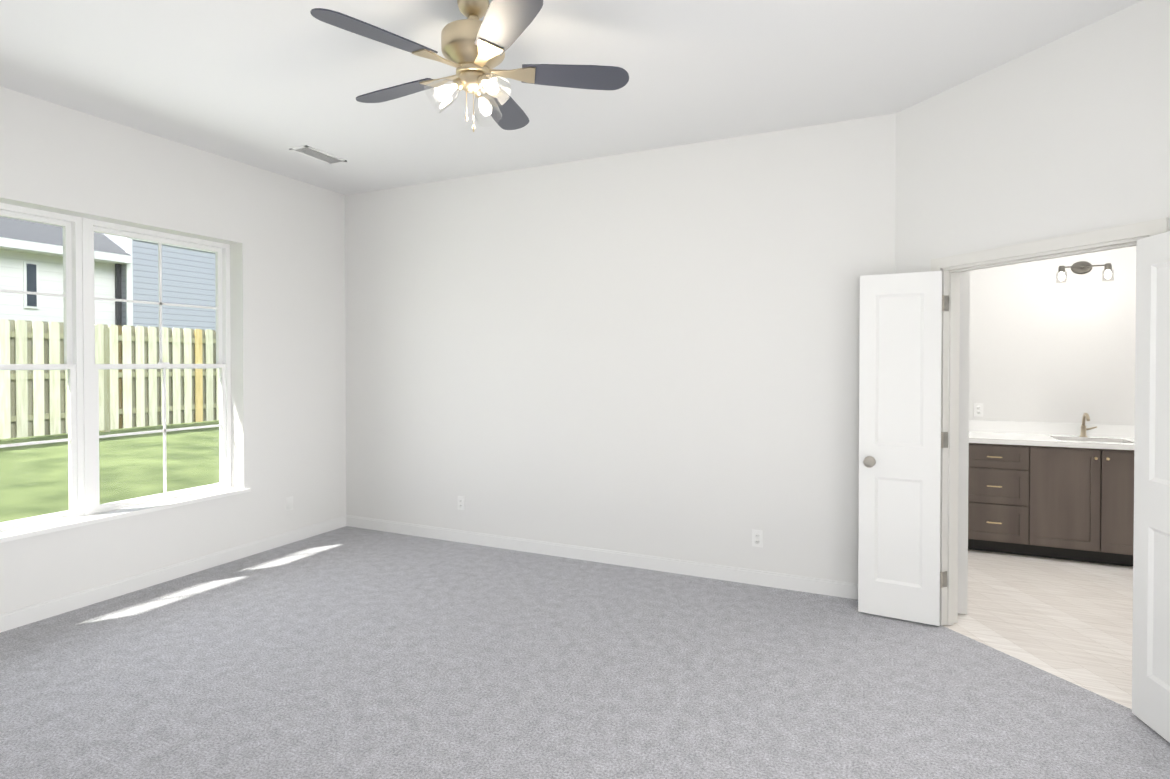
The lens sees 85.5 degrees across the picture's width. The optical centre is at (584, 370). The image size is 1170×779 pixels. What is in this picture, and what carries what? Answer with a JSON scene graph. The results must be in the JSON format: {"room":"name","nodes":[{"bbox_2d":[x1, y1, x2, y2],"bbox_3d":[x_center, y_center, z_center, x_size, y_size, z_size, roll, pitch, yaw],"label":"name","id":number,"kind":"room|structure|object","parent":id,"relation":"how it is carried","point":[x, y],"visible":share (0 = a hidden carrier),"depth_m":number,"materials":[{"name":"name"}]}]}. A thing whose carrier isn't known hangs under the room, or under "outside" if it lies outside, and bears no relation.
{"room":"empty bedroom","nodes":[
{"label":"empty bedroom","id":0,"kind":"room"},
{"bbox_2d":[0,86,345,613],"bbox_3d":[-3.818,-0.060,2.644,0.250,3.070,7.450,0,1,25],"label":"wall","id":1,"kind":"structure","parent":0,"point":[283,236],"depth_m":4.88,"materials":[{"name":"white paint"}]},
{"bbox_2d":[0,203,250,542],"bbox_3d":[-3.156,-0.006,4.029,0.263,1.930,2.080,0,1,25],"label":"window","id":2,"kind":"structure","parent":1,"relation":"in","point":[80,366],"depth_m":4.08,"materials":[{"name":"white plastic"}]},
{"bbox_2d":[0,515,345,632],"bbox_3d":[-3.667,1.426,2.674,0.014,0.098,7.000,0,1,25],"label":"baseboard","id":3,"kind":"structure","parent":1,"relation":"attached to","point":[13,619],"depth_m":4.27,"materials":[{"name":"white paint"}]},
{"bbox_2d":[0,0,1141,194],"bbox_3d":[0.105,-1.643,2.000,8.000,0.150,9.600,0,1,25],"label":"ceiling","id":4,"kind":"structure","parent":0,"point":[265,84],"depth_m":3.33,"materials":[{"name":"white paint"}]},
{"bbox_2d":[289,145,346,163],"bbox_3d":[-1.976,-1.593,4.700,0.170,0.012,0.380,0,1,25],"label":"ceiling vent","id":5,"kind":"object","parent":4,"relation":"in","point":[311,152],"visible":0.98,"depth_m":4.68,"materials":[{"name":"white plastic"}]},
{"bbox_2d":[310,0,628,131],"bbox_3d":[-0.512,-1.290,2.732,1.257,0.571,1.289,0,1,25],"label":"ceiling fan","id":6,"kind":"object","parent":4,"relation":"hanging from","point":[474,48],"visible":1,"depth_m":2.65,"materials":[{"name":"beige metal"}]},
{"bbox_2d":[0,526,1169,778],"bbox_3d":[-0.901,1.520,1.400,6.146,0.060,7.040,0,1,25],"label":"floor carpet","id":7,"kind":"object","parent":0,"point":[346,652],"visible":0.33,"depth_m":2.96,"materials":[{"name":"grey carpet"}]},
{"bbox_2d":[345,113,969,614],"bbox_3d":[-0.049,-0.086,4.909,5.200,3.070,0.120,0,1,25],"label":"wall","id":8,"kind":"structure","parent":0,"point":[653,353],"depth_m":4.64,"materials":[{"name":"white paint"}]},
{"bbox_2d":[458,496,464,509],"bbox_3d":[-1.039,1.114,5.307,0.070,0.114,0.011,0,1,25],"label":"electrical outlet","id":9,"kind":"object","parent":8,"relation":"attached to","point":[461,502],"visible":1,"depth_m":5.30,"materials":[{"name":"white plastic"}]},
{"bbox_2d":[346,515,857,599],"bbox_3d":[-0.143,1.400,4.896,4.555,0.098,0.014,0,1,25],"label":"baseboard","id":10,"kind":"structure","parent":8,"relation":"attached to","point":[782,581],"depth_m":4.69,"materials":[{"name":"white paint"}]},
{"bbox_2d":[752,529,762,546],"bbox_3d":[1.168,1.141,4.290,0.070,0.114,0.011,0,1,25],"label":"electrical outlet","id":11,"kind":"object","parent":8,"relation":"attached to","point":[757,538],"visible":1,"depth_m":4.29,"materials":[{"name":"white plastic"}]},
{"bbox_2d":[895,0,1169,273],"bbox_3d":[2.378,0.437,2.881,0.120,4.070,2.300,0,1,-20],"label":"wall","id":12,"kind":"structure","parent":0,"point":[1068,134],"depth_m":3.08,"materials":[{"name":"white paint"}]},
{"bbox_2d":[858,271,943,625],"bbox_3d":[1.840,0.444,3.696,0.438,2.013,0.179,0,1,30],"label":"door leaf","id":13,"kind":"structure","parent":12,"relation":"in","point":[900,447],"depth_m":3.69,"materials":[{"name":"white paint"}]},
{"bbox_2d":[931,218,1168,625],"bbox_3d":[2.271,0.417,3.173,0.154,2.104,1.130,0,1,-20],"label":"door frame","id":14,"kind":"structure","parent":12,"relation":"attached to","point":[951,268],"depth_m":3.61,"materials":[{"name":"white paint"}]},
{"bbox_2d":[1132,231,1169,742],"bbox_3d":[2.313,0.459,2.459,0.179,2.013,0.488,0,1,10],"label":"door leaf","id":15,"kind":"structure","parent":12,"relation":"in","point":[1151,640],"depth_m":2.59,"materials":[{"name":"white paint"}]},
{"bbox_2d":[943,549,1132,708],"bbox_3d":[3.224,1.498,3.487,3.350,0.055,4.156,0,1,25],"label":"floor","id":16,"kind":"structure","parent":0,"point":[1071,621],"depth_m":3.77,"materials":[{"name":"beige tile"}]},
{"bbox_2d":[968,441,1133,565],"bbox_3d":[3.875,1.013,4.934,1.904,0.870,0.560,0,1,25],"label":"bathroom vanity","id":17,"kind":"object","parent":16,"relation":"on","point":[1054,490],"depth_m":4.82,"materials":[{"name":"brown wood"}]},
{"bbox_2d":[969,433,1134,448],"bbox_3d":[3.886,0.556,4.930,1.924,0.040,0.549,0,1,25],"label":"countertop","id":18,"kind":"structure","parent":17,"relation":"on","point":[1012,438],"depth_m":4.97,"materials":[{"name":"white stone"}]},
{"bbox_2d":[1076,413,1095,436],"bbox_3d":[4.007,0.437,5.017,0.113,0.196,0.161,0,1,25],"label":"faucet","id":19,"kind":"object","parent":18,"relation":"on","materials":[{"name":"beige"}]},
{"bbox_2d":[969,246,1136,424],"bbox_3d":[4.262,-0.089,5.124,2.750,3.070,0.120,0,1,25],"label":"wall","id":20,"kind":"structure","parent":0,"point":[1044,346],"depth_m":5.23,"materials":[{"name":"white paint"}]},
{"bbox_2d":[974,403,982,416],"bbox_3d":[3.394,0.342,5.457,0.070,0.114,0.011,0,1,25],"label":"outlet","id":21,"kind":"object","parent":20,"relation":"attached to","point":[978,409],"visible":1,"depth_m":5.45,"materials":[{"name":"white plastic"}]},
{"bbox_2d":[969,421,1134,436],"bbox_3d":[3.997,0.484,5.169,1.924,0.100,0.020,0,1,25],"label":"backsplash","id":22,"kind":"structure","parent":20,"relation":"attached to","point":[974,426],"depth_m":5.24,"materials":[{"name":"white stone"}]},
{"bbox_2d":[1056,261,1113,282],"bbox_3d":[4.016,-0.797,5.096,0.372,0.177,0.121,0,1,25],"label":"light","id":23,"kind":"object","parent":20,"relation":"attached to","point":[1081,267],"visible":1,"depth_m":5.12,"materials":[{"name":"silver metal"}]},
{"label":"outside","id":24,"kind":"structure","parent":0,"visible":0},
{"bbox_2d":[0,420,219,522],"bbox_3d":[-21.081,-0.155,18.941,44.750,3.280,80.000,0,1,25],"label":"ground","id":25,"kind":"structure","parent":24,"point":[143,452],"depth_m":8.37,"materials":[{"name":"green plant"}]},
{"bbox_2d":[0,216,215,330],"bbox_3d":[-18.621,-2.622,13.082,10.900,6.733,36.270,0,1,25],"label":"neighbouring house","id":26,"kind":"structure","parent":25,"relation":"on","point":[127,256],"depth_m":16.82,"materials":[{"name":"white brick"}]},
{"bbox_2d":[0,319,218,438],"bbox_3d":[-8.393,0.164,10.339,0.090,1.880,23.082,0,1,25],"label":"fence","id":27,"kind":"object","parent":25,"relation":"on","point":[107,406],"depth_m":10.90,"materials":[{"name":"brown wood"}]}
]}

